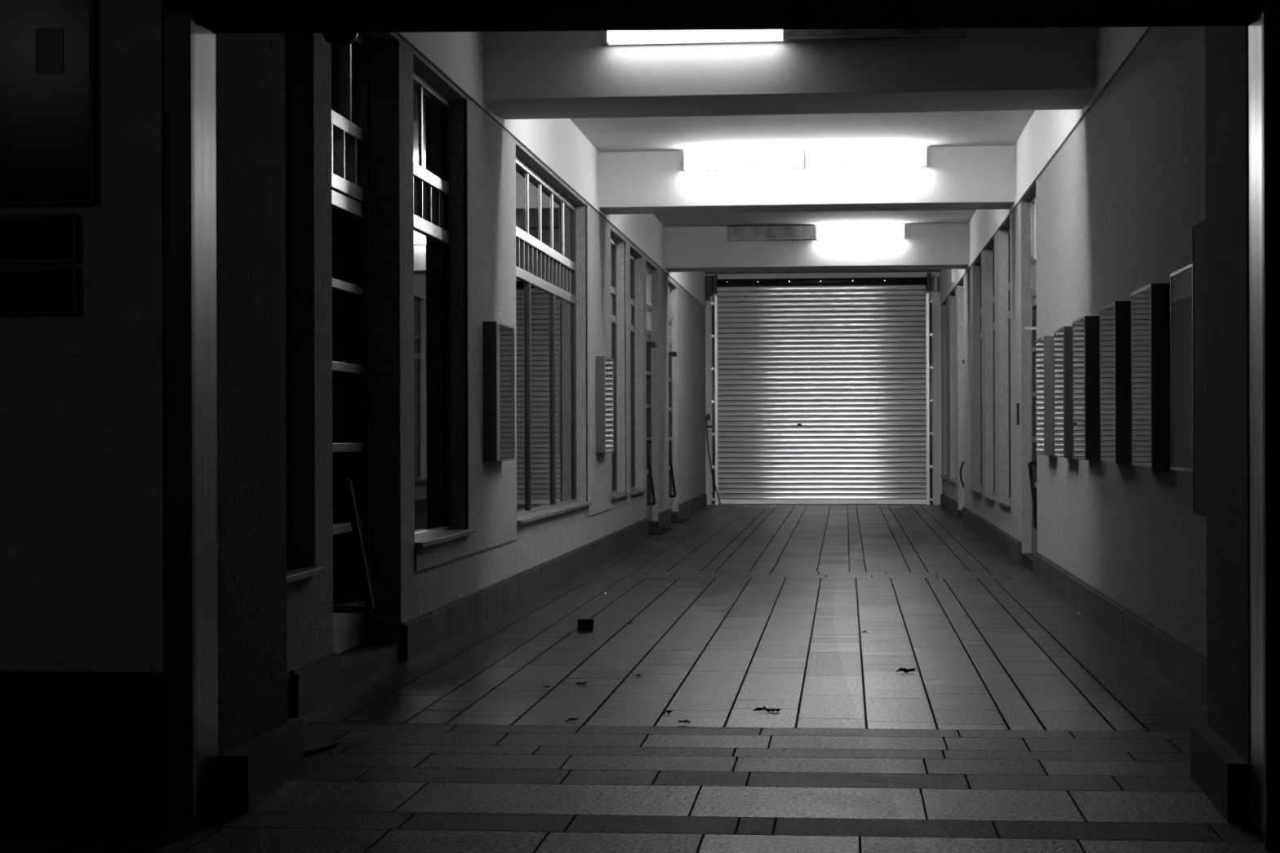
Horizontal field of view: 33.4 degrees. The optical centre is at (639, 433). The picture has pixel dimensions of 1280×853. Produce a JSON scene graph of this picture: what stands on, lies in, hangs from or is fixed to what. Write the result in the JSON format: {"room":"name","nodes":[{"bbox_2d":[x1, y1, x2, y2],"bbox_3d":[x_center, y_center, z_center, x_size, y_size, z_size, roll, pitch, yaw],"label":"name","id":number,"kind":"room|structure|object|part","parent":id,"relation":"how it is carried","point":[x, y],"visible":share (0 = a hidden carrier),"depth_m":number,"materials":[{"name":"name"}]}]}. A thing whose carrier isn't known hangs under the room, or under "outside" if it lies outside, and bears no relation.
{"room":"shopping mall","nodes":[
{"label":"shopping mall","id":0,"kind":"room"},
{"bbox_2d":[0,0,173,833],"bbox_3d":[-3.891,-1.087,6.764,4.965,4.600,0.220,0,0,5],"label":"wall","id":1,"kind":"structure","parent":0,"point":[82,453],"depth_m":6.44,"materials":[{"name":"paint"}]},
{"bbox_2d":[0,213,79,263],"bbox_3d":[-2.091,-0.588,6.463,0.800,0.147,0.034,0,0,5],"label":"wall sign","id":2,"kind":"object","parent":1,"relation":"attached to","point":[24,238],"visible":1,"depth_m":6.42,"materials":[{"name":"black paint"}]},
{"bbox_2d":[0,266,79,315],"bbox_3d":[-2.091,-0.431,6.463,0.800,0.143,0.034,0,0,5],"label":"wall sign","id":3,"kind":"object","parent":1,"relation":"attached to","point":[24,291],"visible":1,"depth_m":6.42,"materials":[{"name":"black paint"}]},
{"bbox_2d":[0,0,97,205],"bbox_3d":[-2.112,-1.071,6.462,0.950,0.763,0.039,0,0,5],"label":"wall sign","id":4,"kind":"object","parent":1,"relation":"attached to","point":[48,48],"visible":1,"depth_m":6.42,"materials":[{"name":"black paint"}]},
{"bbox_2d":[50,13,196,834],"bbox_3d":[-1.567,-0.030,6.458,0.443,2.470,0.033,0,0,5],"label":"trim","id":5,"kind":"structure","parent":1,"relation":"attached to","point":[178,29],"depth_m":6.43,"materials":[{"name":"black paint"}]},
{"bbox_2d":[194,21,217,826],"bbox_3d":[-1.563,-0.030,6.628,0.418,2.470,0.305,0,0,5],"label":"trim","id":6,"kind":"structure","parent":1,"relation":"attached to","point":[205,134],"depth_m":6.64,"materials":[{"name":"metal"}]},
{"bbox_2d":[163,0,1261,33],"bbox_3d":[-1.377,-2.307,6.647,10.000,2.178,0.430,0,0,5],"label":"trim","id":7,"kind":"structure","parent":1,"relation":"attached to","point":[228,16],"depth_m":6.45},
{"bbox_2d":[205,27,303,813],"bbox_3d":[-1.569,-0.245,7.244,0.730,2.900,0.920,0,0,5],"label":"wall","id":8,"kind":"structure","parent":0,"point":[260,749],"depth_m":7.13,"materials":[{"name":"paint"}]},
{"bbox_3d":[-1.564,1.115,7.253,0.730,0.180,0.900,0,0,5],"label":"skirting stone","id":9,"kind":"part","parent":8,"relation":"part of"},
{"bbox_2d":[286,31,706,718],"bbox_3d":[-0.447,-0.749,21.642,0.378,3.900,29.400,0,0,5],"label":"wall","id":10,"kind":"structure","parent":0,"point":[408,582],"depth_m":13.28,"materials":[{"name":"paint"}]},
{"bbox_2d":[284,32,324,583],"bbox_3d":[-1.549,-0.730,8.959,0.195,2.700,1.040,0,0,5],"label":"window","id":11,"kind":"structure","parent":10,"relation":"in","point":[293,573],"depth_m":9.44,"materials":[{"name":"glass"}]},
{"bbox_3d":[-1.621,-0.730,8.966,0.050,2.700,0.950,0,0,5],"label":"frame","id":12,"kind":"part","parent":11,"relation":"part of","materials":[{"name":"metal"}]},
{"bbox_3d":[-1.519,0.605,8.957,0.145,0.030,1.040,0,0,5],"label":"sill","id":13,"kind":"part","parent":11,"relation":"part of","materials":[{"name":"concrete"}]},
{"bbox_2d":[322,32,358,46],"bbox_3d":[-1.343,-1.757,9.170,0.270,0.178,0.160,0,0,5],"label":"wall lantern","id":14,"kind":"object","parent":10,"relation":"attached to","point":[340,39],"visible":0.36,"depth_m":9.12,"materials":[{"name":"black"}]},
{"bbox_2d":[331,33,400,692],"bbox_3d":[-1.498,-0.438,10.562,0.406,3.285,1.500,0,0,5],"label":"door","id":15,"kind":"structure","parent":10,"relation":"in","point":[362,659],"depth_m":10.96,"materials":[{"name":"wood"}]},
{"bbox_3d":[-1.532,-0.120,10.793,0.006,2.050,0.887,0,0,5],"label":"pane","id":16,"kind":"part","parent":15,"relation":"part of","materials":[{"name":"clear glass"}]},
{"bbox_3d":[-1.559,-1.641,10.568,0.006,0.817,1.460,0,0,5],"label":"transom pane","id":17,"kind":"part","parent":15,"relation":"part of","materials":[{"name":"clear glass"}]},
{"bbox_3d":[-1.531,-0.487,10.565,0.060,3.185,1.500,0,0,5],"label":"frame","id":18,"kind":"part","parent":15,"relation":"part of","materials":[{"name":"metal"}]},
{"bbox_3d":[-1.408,0.545,10.453,0.211,0.663,0.040,0,0,5],"label":"handle","id":19,"kind":"part","parent":15,"relation":"part of","materials":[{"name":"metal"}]},
{"bbox_2d":[413,69,474,547],"bbox_3d":[-1.210,-0.729,12.473,0.195,2.705,1.620,0,0,5],"label":"window","id":20,"kind":"structure","parent":10,"relation":"in","point":[431,108],"depth_m":12.78,"materials":[{"name":"glass"}]},
{"bbox_2d":[413,177,444,229],"bbox_3d":[-1.291,-1.368,12.481,0.038,0.245,1.530,0,0,5],"label":"grille","id":21,"kind":"object","parent":20,"relation":"attached to","point":[428,193],"depth_m":12.73,"materials":[{"name":"metal"}]},
{"bbox_3d":[-1.283,-0.728,12.480,0.006,2.645,1.580,0,0,5],"label":"pane","id":22,"kind":"part","parent":20,"relation":"part of","materials":[{"name":"clear glass"}]},
{"bbox_3d":[-1.283,-0.728,12.480,0.050,2.705,1.530,0,0,5],"label":"frame","id":23,"kind":"part","parent":20,"relation":"part of","materials":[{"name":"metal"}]},
{"bbox_3d":[-1.181,0.609,12.471,0.145,0.030,1.620,0,0,5],"label":"sill","id":24,"kind":"part","parent":20,"relation":"part of","materials":[{"name":"concrete"}]},
{"bbox_2d":[289,493,706,718],"bbox_3d":[-0.182,1.101,22.346,0.038,0.200,26.750,0,0,5],"label":"baseboard","id":25,"kind":"structure","parent":10,"relation":"attached to","point":[314,684],"depth_m":13.28,"materials":[{"name":"paint"}]},
{"bbox_2d":[483,321,515,461],"bbox_3d":[-0.941,-0.275,14.190,0.100,0.907,0.750,0,0,5],"label":"display case","id":26,"kind":"object","parent":10,"relation":"attached to","point":[499,389],"visible":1,"depth_m":13.90,"materials":[{"name":"metal"}]},
{"bbox_3d":[-0.894,-0.276,14.186,0.006,0.907,0.750,0,0,5],"label":"frame","id":27,"kind":"part","parent":26,"relation":"part of","materials":[{"name":"silver metal"}]},
{"bbox_3d":[-0.894,-0.276,14.186,0.003,0.879,0.722,0,0,5],"label":"glass","id":28,"kind":"part","parent":26,"relation":"part of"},
{"bbox_2d":[515,155,592,524],"bbox_3d":[-0.741,-0.718,17.356,0.195,2.730,4.270,0,0,5],"label":"window","id":29,"kind":"structure","parent":10,"relation":"in","point":[546,300],"depth_m":17.59,"materials":[{"name":"glass"}]},
{"bbox_2d":[515,238,572,293],"bbox_3d":[-0.821,-1.370,17.363,0.038,0.245,4.180,0,0,5],"label":"grille","id":30,"kind":"object","parent":29,"relation":"attached to","point":[535,262],"depth_m":17.53,"materials":[{"name":"metal"}]},
{"bbox_3d":[-0.711,0.632,17.353,0.145,0.030,4.270,0,0,5],"label":"sill","id":31,"kind":"part","parent":29,"relation":"part of","materials":[{"name":"concrete"}]},
{"bbox_2d":[595,355,613,452],"bbox_3d":[-0.342,-0.277,20.412,0.100,0.907,0.730,0,0,5],"label":"display case","id":32,"kind":"object","parent":10,"relation":"attached to","point":[604,365],"visible":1,"depth_m":20.05,"materials":[{"name":"metal"}]},
{"bbox_3d":[-0.296,-0.278,20.407,0.003,0.879,0.702,0,0,5],"label":"glass","id":33,"kind":"part","parent":32,"relation":"part of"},
{"bbox_3d":[-0.295,-0.278,20.407,0.006,0.907,0.730,0,0,5],"label":"frame","id":34,"kind":"part","parent":32,"relation":"part of","materials":[{"name":"silver metal"}]},
{"bbox_2d":[610,237,630,499],"bbox_3d":[-0.279,-0.704,22.148,0.195,2.720,1.560,0,0,5],"label":"window","id":35,"kind":"structure","parent":10,"relation":"in","point":[615,495],"depth_m":22.87,"materials":[{"name":"glass"}]},
{"bbox_2d":[610,293,613,315],"bbox_3d":[-0.359,-1.371,22.156,0.038,0.245,1.470,0,0,5],"label":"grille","id":36,"kind":"object","parent":35,"relation":"attached to","point":[611,295],"depth_m":22.65,"materials":[{"name":"metal"}]},
{"bbox_3d":[-0.351,-0.704,22.155,0.006,2.660,1.520,0,0,5],"label":"pane","id":37,"kind":"part","parent":35,"relation":"part of","materials":[{"name":"clear glass"}]},
{"bbox_3d":[-0.351,-0.704,22.155,0.050,2.720,1.470,0,0,5],"label":"frame","id":38,"kind":"part","parent":35,"relation":"part of","materials":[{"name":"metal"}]},
{"bbox_3d":[-0.250,0.641,22.146,0.145,0.030,1.560,0,0,5],"label":"sill","id":39,"kind":"part","parent":35,"relation":"part of","materials":[{"name":"concrete"}]},
{"bbox_2d":[630,253,647,495],"bbox_3d":[-0.089,-0.697,24.124,0.195,2.735,1.590,0,0,5],"label":"window","id":40,"kind":"structure","parent":10,"relation":"in","point":[633,491],"depth_m":24.85,"materials":[{"name":"glass"}]},
{"bbox_2d":[630,305,631,324],"bbox_3d":[-0.169,-1.372,24.132,0.038,0.245,1.500,0,0,5],"label":"grille","id":41,"kind":"object","parent":40,"relation":"attached to","point":[630,305],"depth_m":24.68,"materials":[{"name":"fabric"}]},
{"bbox_3d":[-0.161,-0.697,24.131,0.006,2.675,1.550,0,0,5],"label":"pane","id":42,"kind":"part","parent":40,"relation":"part of","materials":[{"name":"clear glass"}]},
{"bbox_3d":[-0.161,-0.697,24.131,0.050,2.735,1.500,0,0,5],"label":"frame","id":43,"kind":"part","parent":40,"relation":"part of","materials":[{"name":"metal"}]},
{"bbox_3d":[-0.060,0.655,24.122,0.145,0.030,1.590,0,0,5],"label":"sill","id":44,"kind":"part","parent":40,"relation":"part of","materials":[{"name":"concrete"}]},
{"bbox_2d":[646,266,658,532],"bbox_3d":[0.004,-0.432,26.099,0.420,3.265,1.560,0,0,5],"label":"door","id":45,"kind":"structure","parent":10,"relation":"in","point":[653,525],"depth_m":26.75,"materials":[{"name":"wood"}]},
{"bbox_3d":[0.048,-0.125,26.323,0.006,2.050,0.947,0,0,5],"label":"pane","id":46,"kind":"part","parent":45,"relation":"part of","materials":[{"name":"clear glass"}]},
{"bbox_3d":[0.049,-0.483,26.095,0.060,3.165,1.560,0,0,5],"label":"frame","id":47,"kind":"part","parent":45,"relation":"part of","materials":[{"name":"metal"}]},
{"bbox_3d":[0.130,0.540,25.987,0.126,0.663,0.040,0,0,5],"label":"handle","id":48,"kind":"part","parent":45,"relation":"part of","materials":[{"name":"metal"}]},
{"bbox_2d":[668,285,678,520],"bbox_3d":[0.308,-0.426,29.260,0.420,3.250,1.590,0,0,5],"label":"door","id":49,"kind":"structure","parent":10,"relation":"in","point":[674,515],"depth_m":29.92,"materials":[{"name":"wood"}]},
{"bbox_3d":[0.353,-0.476,29.256,0.060,3.150,1.590,0,0,5],"label":"frame","id":50,"kind":"part","parent":49,"relation":"part of","materials":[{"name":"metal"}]},
{"bbox_3d":[0.434,0.539,29.148,0.126,0.663,0.040,0,0,5],"label":"handle","id":51,"kind":"part","parent":49,"relation":"part of","materials":[{"name":"metal"}]},
{"bbox_2d":[483,26,1096,119],"bbox_3d":[0.971,-2.453,14.056,3.985,0.570,0.870,0,0,5],"label":"beam","id":52,"kind":"structure","parent":10,"relation":"attached to","point":[527,74],"depth_m":13.68,"materials":[{"name":"paint"}]},
{"bbox_2d":[599,145,1014,214],"bbox_3d":[1.588,-2.452,20.471,3.985,0.576,0.660,0,0,5],"label":"beam","id":53,"kind":"structure","parent":10,"relation":"attached to","point":[957,177],"depth_m":20.17,"materials":[{"name":"paint"}]},
{"bbox_2d":[664,223,968,271],"bbox_3d":[2.301,-2.452,27.877,3.985,0.582,0.700,0,0,5],"label":"beam","id":54,"kind":"structure","parent":10,"relation":"attached to","point":[924,246],"depth_m":27.55,"materials":[{"name":"paint"}]},
{"bbox_2d":[0,504,1279,852],"bbox_3d":[1.556,1.225,16.125,14.000,0.060,40.400,0,0,5],"label":"floor","id":55,"kind":"structure","parent":0,"point":[1020,724],"depth_m":8.81,"materials":[{"name":"tile"}]},
{"bbox_2d":[303,733,337,755],"bbox_3d":[-1.308,1.195,8.157,0.294,0.018,0.554,0,0,-1],"label":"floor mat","id":56,"kind":"object","parent":55,"relation":"on","point":[313,744],"visible":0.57,"depth_m":8.15,"materials":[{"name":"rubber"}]},
{"bbox_2d":[564,718,578,721],"bbox_3d":[-0.285,1.193,8.900,0.059,0.014,0.033,0,0,-6],"label":"dry leaf","id":57,"kind":"object","parent":55,"relation":"on","point":[572,719],"visible":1,"depth_m":8.89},
{"bbox_2d":[577,618,594,631],"bbox_3d":[-0.332,1.167,13.052,0.096,0.069,0.060,0,0,5],"label":"stone block","id":58,"kind":"object","parent":55,"relation":"on","point":[582,624],"visible":1,"depth_m":13.03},
{"bbox_2d":[648,527,671,534],"bbox_3d":[0.245,1.189,26.097,0.170,0.020,1.400,0,0,5],"label":"floor mat","id":59,"kind":"object","parent":55,"relation":"on","point":[660,531],"visible":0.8,"depth_m":25.90,"materials":[{"name":"rubber"}]},
{"bbox_2d":[661,710,671,714],"bbox_3d":[0.113,1.191,9.136,0.059,0.014,0.032,0,0,-40],"label":"dry leaf","id":60,"kind":"object","parent":55,"relation":"on","point":[664,711],"visible":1,"depth_m":9.13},
{"bbox_2d":[671,518,689,523],"bbox_3d":[0.547,1.188,29.232,0.170,0.020,1.300,0,0,5],"label":"floor mat","id":61,"kind":"object","parent":55,"relation":"on","point":[677,520],"visible":0.8,"depth_m":29.04,"materials":[{"name":"rubber"}]},
{"bbox_2d":[678,719,690,724],"bbox_3d":[0.184,1.187,8.786,0.053,0.022,0.088,0,0,-2],"label":"dry leaf","id":62,"kind":"object","parent":55,"relation":"on","point":[686,720],"visible":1,"depth_m":8.78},
{"bbox_2d":[751,706,774,711],"bbox_3d":[0.530,1.186,9.180,0.100,0.022,0.046,0,0,-12],"label":"dry leaf","id":63,"kind":"object","parent":55,"relation":"on","point":[764,708],"visible":1,"depth_m":9.18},
{"bbox_2d":[770,708,781,712],"bbox_3d":[0.579,1.188,9.160,0.043,0.016,0.076,0,0,27],"label":"dry leaf","id":64,"kind":"object","parent":55,"relation":"on","point":[775,709],"visible":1,"depth_m":9.16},
{"bbox_2d":[895,667,916,673],"bbox_3d":[1.328,1.181,10.659,0.098,0.026,0.061,0,0,-10],"label":"dry leaf","id":65,"kind":"object","parent":55,"relation":"on","point":[904,669],"visible":1,"depth_m":10.65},
{"bbox_2d":[605,29,785,45],"bbox_3d":[0.353,-2.590,13.613,1.141,0.178,0.130,0,0,5],"label":"fluorescent light","id":66,"kind":"object","parent":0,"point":[613,37],"visible":0.45,"depth_m":13.57,"materials":[{"name":"plastic"}]},
{"bbox_2d":[683,147,804,170],"bbox_3d":[0.980,-2.592,20.133,1.141,0.178,0.130,0,0,5],"label":"fluorescent light","id":67,"kind":"object","parent":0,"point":[788,158],"visible":1,"depth_m":20.08,"materials":[{"name":"plastic"}]},
{"bbox_2d":[726,224,815,240],"bbox_3d":[1.691,-2.592,27.519,1.141,0.184,0.130,0,0,5],"label":"fluorescent light","id":68,"kind":"object","parent":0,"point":[788,232],"visible":1,"depth_m":27.46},
{"bbox_2d":[569,110,1035,274],"bbox_3d":[1.598,-2.790,21.394,7.900,0.200,29.500,0,0,5],"label":"ceiling","id":69,"kind":"structure","parent":0,"point":[963,128],"depth_m":19.33,"materials":[{"name":"paint"}]},
{"bbox_2d":[705,271,942,504],"bbox_3d":[3.103,-0.785,35.918,4.900,3.950,0.300,0,0,5],"label":"wall","id":70,"kind":"structure","parent":0,"point":[935,296],"depth_m":35.65,"materials":[{"name":"paint"}]},
{"bbox_2d":[706,408,711,420],"bbox_3d":[1.157,-0.324,35.922,0.073,0.200,0.065,0,0,5],"label":"switch box","id":71,"kind":"object","parent":70,"relation":"attached to","point":[708,411],"visible":1,"depth_m":35.90,"materials":[{"name":"white plastic"}]},
{"bbox_2d":[706,416,720,503],"bbox_3d":[1.224,0.440,35.810,0.284,1.474,0.058,0,0,32],"label":"hanging cable","id":72,"kind":"object","parent":71,"relation":"hanging from","point":[706,416],"visible":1,"depth_m":35.80,"materials":[{"name":"rubber"}]},
{"bbox_2d":[706,422,711,431],"bbox_3d":[1.167,-0.121,35.932,0.090,0.135,0.043,0,0,5],"label":"power socket","id":73,"kind":"object","parent":70,"relation":"attached to","point":[708,424],"visible":1,"depth_m":35.91,"materials":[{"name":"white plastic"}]},
{"bbox_2d":[711,302,715,503],"bbox_3d":[1.231,-0.524,35.920,0.064,3.400,0.055,0,0,5],"label":"conduit pipe","id":74,"kind":"object","parent":70,"relation":"attached to","point":[713,401],"visible":1,"depth_m":35.91,"materials":[{"name":"metal"}]},
{"bbox_2d":[705,272,937,505],"bbox_3d":[3.029,-0.740,35.639,3.865,3.860,0.270,0,0,5],"label":"roller shutter","id":75,"kind":"object","parent":70,"relation":"attached to","point":[822,393],"visible":1,"depth_m":35.66,"materials":[{"name":"grey metal"}]},
{"bbox_3d":[1.159,-2.444,35.823,0.120,0.400,0.240,0,0,5],"label":"motor","id":76,"kind":"part","parent":75,"relation":"part of","materials":[{"name":"black paint"}]},
{"bbox_3d":[1.282,-0.564,35.827,0.050,3.520,0.070,0,0,5],"label":"guide rail","id":77,"kind":"part","parent":75,"relation":"part of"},
{"bbox_3d":[4.788,-0.576,35.489,0.055,3.520,0.070,0,0,5],"label":"guide rail","id":78,"kind":"part","parent":75,"relation":"part of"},
{"bbox_2d":[928,299,933,503],"bbox_3d":[4.852,-0.536,35.571,0.064,3.400,0.055,0,0,5],"label":"conduit pipe","id":79,"kind":"object","parent":70,"relation":"attached to","point":[931,334],"visible":1,"depth_m":35.56,"materials":[{"name":"metal"}]},
{"bbox_2d":[815,223,905,239],"bbox_3d":[2.831,-2.598,27.409,1.141,0.178,0.130,0,0,5],"label":"fluorescent light","id":80,"kind":"object","parent":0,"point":[852,231],"visible":1,"depth_m":27.35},
{"bbox_2d":[804,146,927,168],"bbox_3d":[2.120,-2.596,20.023,1.141,0.178,0.130,0,0,5],"label":"fluorescent light","id":81,"kind":"object","parent":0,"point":[890,157],"visible":1,"depth_m":19.97,"materials":[{"name":"plastic"}]},
{"bbox_2d":[785,27,967,41],"bbox_3d":[1.493,-2.591,13.503,1.141,0.184,0.130,0,0,5],"label":"fluorescent light","id":82,"kind":"object","parent":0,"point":[829,34],"visible":0.47,"depth_m":13.46,"materials":[{"name":"plastic"}]},
{"bbox_2d":[940,26,1206,656],"bbox_3d":[3.820,-0.763,21.231,0.378,3.900,29.400,0,0,5],"label":"wall","id":83,"kind":"structure","parent":0,"point":[1117,180],"depth_m":13.81,"materials":[{"name":"paint"}]},
{"bbox_2d":[940,475,946,479],"bbox_3d":[4.974,-0.716,34.482,0.190,2.860,1.400,0,0,5],"label":"window","id":84,"kind":"structure","parent":83,"relation":"in","point":[944,477],"depth_m":34.36,"materials":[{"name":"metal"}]},
{"bbox_2d":[947,478,955,483],"bbox_3d":[4.725,-0.716,31.894,0.190,2.860,1.600,0,0,5],"label":"window","id":85,"kind":"structure","parent":83,"relation":"in","point":[952,480],"depth_m":31.82,"materials":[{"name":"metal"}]},
{"bbox_2d":[951,269,955,282],"bbox_3d":[4.507,-2.275,30.659,0.052,0.200,0.100,0,0,5],"label":"wall box","id":86,"kind":"object","parent":83,"relation":"attached to","point":[953,271],"visible":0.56,"depth_m":30.61,"materials":[{"name":"white plastic"}]},
{"bbox_2d":[958,460,964,519],"bbox_3d":[4.632,-0.480,29.642,0.375,3.330,1.600,0,0,5],"label":"door","id":87,"kind":"structure","parent":83,"relation":"in","point":[962,463],"depth_m":29.79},
{"bbox_3d":[4.554,0.565,29.801,0.182,0.590,0.032,0,0,5],"label":"handle","id":88,"kind":"part","parent":87,"relation":"part of","materials":[{"name":"black paint"}]},
{"bbox_2d":[969,262,982,493],"bbox_3d":[4.155,-0.716,25.971,0.190,2.855,1.700,0,0,5],"label":"window","id":89,"kind":"structure","parent":83,"relation":"in","point":[978,491],"depth_m":26.77,"materials":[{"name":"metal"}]},
{"bbox_3d":[4.135,0.696,25.974,0.140,0.030,1.700,0,0,5],"label":"sill","id":90,"kind":"part","parent":89,"relation":"part of","materials":[{"name":"concrete"}]},
{"bbox_2d":[981,246,995,501],"bbox_3d":[3.940,-0.711,23.741,0.190,2.865,1.620,0,0,5],"label":"window","id":91,"kind":"structure","parent":83,"relation":"in","point":[991,497],"depth_m":24.50,"materials":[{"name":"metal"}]},
{"bbox_3d":[3.920,0.707,23.744,0.140,0.030,1.620,0,0,5],"label":"sill","id":92,"kind":"part","parent":91,"relation":"part of","materials":[{"name":"concrete"}]},
{"bbox_3d":[4.010,-0.711,23.735,0.050,2.865,1.530,0,0,5],"label":"frame","id":93,"kind":"part","parent":91,"relation":"part of","materials":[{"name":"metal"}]},
{"bbox_2d":[995,226,1010,507],"bbox_3d":[3.724,-0.712,21.492,0.190,2.860,1.500,0,0,5],"label":"window","id":94,"kind":"structure","parent":83,"relation":"in","point":[1006,503],"depth_m":22.19,"materials":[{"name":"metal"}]},
{"bbox_3d":[3.704,0.703,21.494,0.140,0.030,1.500,0,0,5],"label":"sill","id":95,"kind":"part","parent":94,"relation":"part of","materials":[{"name":"concrete"}]},
{"bbox_3d":[3.794,-0.713,21.485,0.050,2.860,1.410,0,0,5],"label":"frame","id":96,"kind":"part","parent":94,"relation":"part of","materials":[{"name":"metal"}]},
{"bbox_2d":[1016,403,1018,425],"bbox_3d":[3.476,-0.181,19.627,0.020,0.200,0.060,0,0,5],"label":"name plate","id":97,"kind":"object","parent":83,"relation":"attached to","point":[1017,404],"visible":1,"depth_m":19.60,"materials":[{"name":"black paint"}]},
{"bbox_2d":[1022,192,1037,572],"bbox_3d":[3.568,-0.477,18.669,0.390,3.330,1.550,0,0,5],"label":"door","id":98,"kind":"structure","parent":83,"relation":"in","point":[1027,558],"depth_m":19.32,"materials":[{"name":"metal"}]},
{"bbox_3d":[3.462,-0.924,18.679,0.180,0.025,0.050,0,0,5],"label":"closer arm","id":99,"kind":"part","parent":98,"relation":"part of","materials":[{"name":"white plastic"}]},
{"bbox_3d":[3.474,0.551,18.829,0.097,0.618,0.040,0,0,5],"label":"handle","id":100,"kind":"part","parent":98,"relation":"part of","materials":[{"name":"metal"}]},
{"bbox_3d":[3.519,-0.527,18.674,0.060,3.230,1.550,0,0,5],"label":"frame","id":101,"kind":"part","parent":98,"relation":"part of","materials":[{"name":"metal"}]},
{"bbox_2d":[1035,335,1053,455],"bbox_3d":[3.146,-0.289,16.515,0.100,0.907,0.720,0,0,5],"label":"display case","id":102,"kind":"object","parent":83,"relation":"attached to","point":[1044,344],"visible":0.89,"depth_m":16.16,"materials":[{"name":"metal"}]},
{"bbox_3d":[3.099,-0.289,16.519,0.003,0.879,0.692,0,0,5],"label":"glass","id":103,"kind":"part","parent":102,"relation":"part of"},
{"bbox_3d":[3.099,-0.289,16.519,0.006,0.907,0.720,0,0,5],"label":"frame","id":104,"kind":"part","parent":102,"relation":"part of","materials":[{"name":"silver metal"}]},
{"bbox_2d":[1053,326,1072,457],"bbox_3d":[3.005,-0.288,15.051,0.100,0.907,0.700,0,0,5],"label":"display case","id":105,"kind":"object","parent":83,"relation":"attached to","point":[1063,336],"visible":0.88,"depth_m":14.76,"materials":[{"name":"metal"}]},
{"bbox_3d":[2.959,-0.288,15.056,0.003,0.879,0.672,0,0,5],"label":"glass","id":106,"kind":"part","parent":105,"relation":"part of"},
{"bbox_3d":[2.958,-0.288,15.056,0.006,0.907,0.700,0,0,5],"label":"frame","id":107,"kind":"part","parent":105,"relation":"part of","materials":[{"name":"silver metal"}]},
{"bbox_2d":[940,493,1207,707],"bbox_3d":[3.647,1.088,21.349,0.038,0.200,28.000,0,0,5],"label":"baseboard","id":108,"kind":"structure","parent":83,"relation":"attached to","point":[1180,663],"depth_m":12.50,"materials":[{"name":"stone"}]},
{"bbox_2d":[1072,315,1100,460],"bbox_3d":[2.881,-0.288,13.767,0.100,0.907,0.720,0,0,5],"label":"display case","id":109,"kind":"object","parent":83,"relation":"attached to","point":[1086,330],"visible":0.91,"depth_m":13.41,"materials":[{"name":"metal"}]},
{"bbox_3d":[2.835,-0.288,13.772,0.003,0.879,0.692,0,0,5],"label":"glass","id":110,"kind":"part","parent":109,"relation":"part of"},
{"bbox_3d":[2.834,-0.288,13.772,0.006,0.907,0.720,0,0,5],"label":"frame","id":111,"kind":"part","parent":109,"relation":"part of","materials":[{"name":"silver metal"}]},
{"bbox_2d":[1099,301,1131,463],"bbox_3d":[2.736,-0.287,12.259,0.100,0.907,0.730,0,0,5],"label":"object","id":112,"kind":"object","parent":83,"relation":"attached to","point":[1115,364],"visible":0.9,"depth_m":11.91,"materials":[{"name":"metal"}]},
{"bbox_3d":[2.690,-0.287,12.264,0.003,0.879,0.702,0,0,5],"label":"glass","id":113,"kind":"part","parent":112,"relation":"part of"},
{"bbox_3d":[2.689,-0.287,12.264,0.006,0.907,0.730,0,0,5],"label":"frame","id":114,"kind":"part","parent":112,"relation":"part of","materials":[{"name":"silver metal"}]},
{"bbox_2d":[1130,283,1170,467],"bbox_3d":[2.603,-0.287,10.871,0.100,0.907,0.740,0,0,5],"label":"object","id":115,"kind":"object","parent":83,"relation":"attached to","point":[1150,304],"visible":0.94,"depth_m":10.51,"materials":[{"name":"metal"}]},
{"bbox_3d":[2.556,-0.287,10.875,0.003,0.879,0.712,0,0,5],"label":"glass","id":116,"kind":"part","parent":115,"relation":"part of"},
{"bbox_3d":[2.556,-0.287,10.875,0.006,0.907,0.740,0,0,5],"label":"frame","id":117,"kind":"part","parent":115,"relation":"part of","materials":[{"name":"silver metal"}]},
{"bbox_2d":[1169,262,1193,472],"bbox_3d":[2.476,-0.287,9.557,0.100,0.907,0.640,0,0,5],"label":"display case","id":118,"kind":"object","parent":83,"relation":"attached to","point":[1181,280],"visible":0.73,"depth_m":9.58,"materials":[{"name":"metal"}]},
{"bbox_2d":[1192,218,1206,516],"bbox_3d":[2.410,-0.276,8.875,0.100,1.245,0.730,0,0,5],"label":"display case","id":119,"kind":"object","parent":83,"relation":"attached to","point":[1198,229],"visible":0.3,"depth_m":9.08,"materials":[{"name":"metal"}]},
{"bbox_2d":[1190,26,1250,822],"bbox_3d":[2.210,-0.257,6.970,0.735,2.900,0.900,0,0,5],"label":"wall","id":120,"kind":"structure","parent":0,"point":[1220,748],"depth_m":6.92,"materials":[{"name":"paint"}]},
{"bbox_3d":[2.214,1.103,6.970,0.735,0.180,0.900,0,0,5],"label":"skirting stone","id":121,"kind":"part","parent":120,"relation":"part of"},
{"bbox_2d":[1248,13,1263,834],"bbox_3d":[2.084,-0.042,6.327,0.464,2.470,0.405,0,0,5],"label":"trim","id":122,"kind":"structure","parent":120,"relation":"attached to","point":[1255,27],"depth_m":6.45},
{"bbox_3d":[4.737,-1.116,5.933,5.700,4.600,0.220,0,0,5],"label":"wall","id":123,"kind":"structure","parent":0,"visible":0},
{"bbox_2d":[1261,0,1279,850],"bbox_3d":[2.044,-0.042,6.111,0.502,2.470,0.033,0,0,5],"label":"trim","id":124,"kind":"structure","parent":123,"relation":"attached to","point":[1270,9],"depth_m":6.12,"materials":[{"name":"black paint"}]}
]}

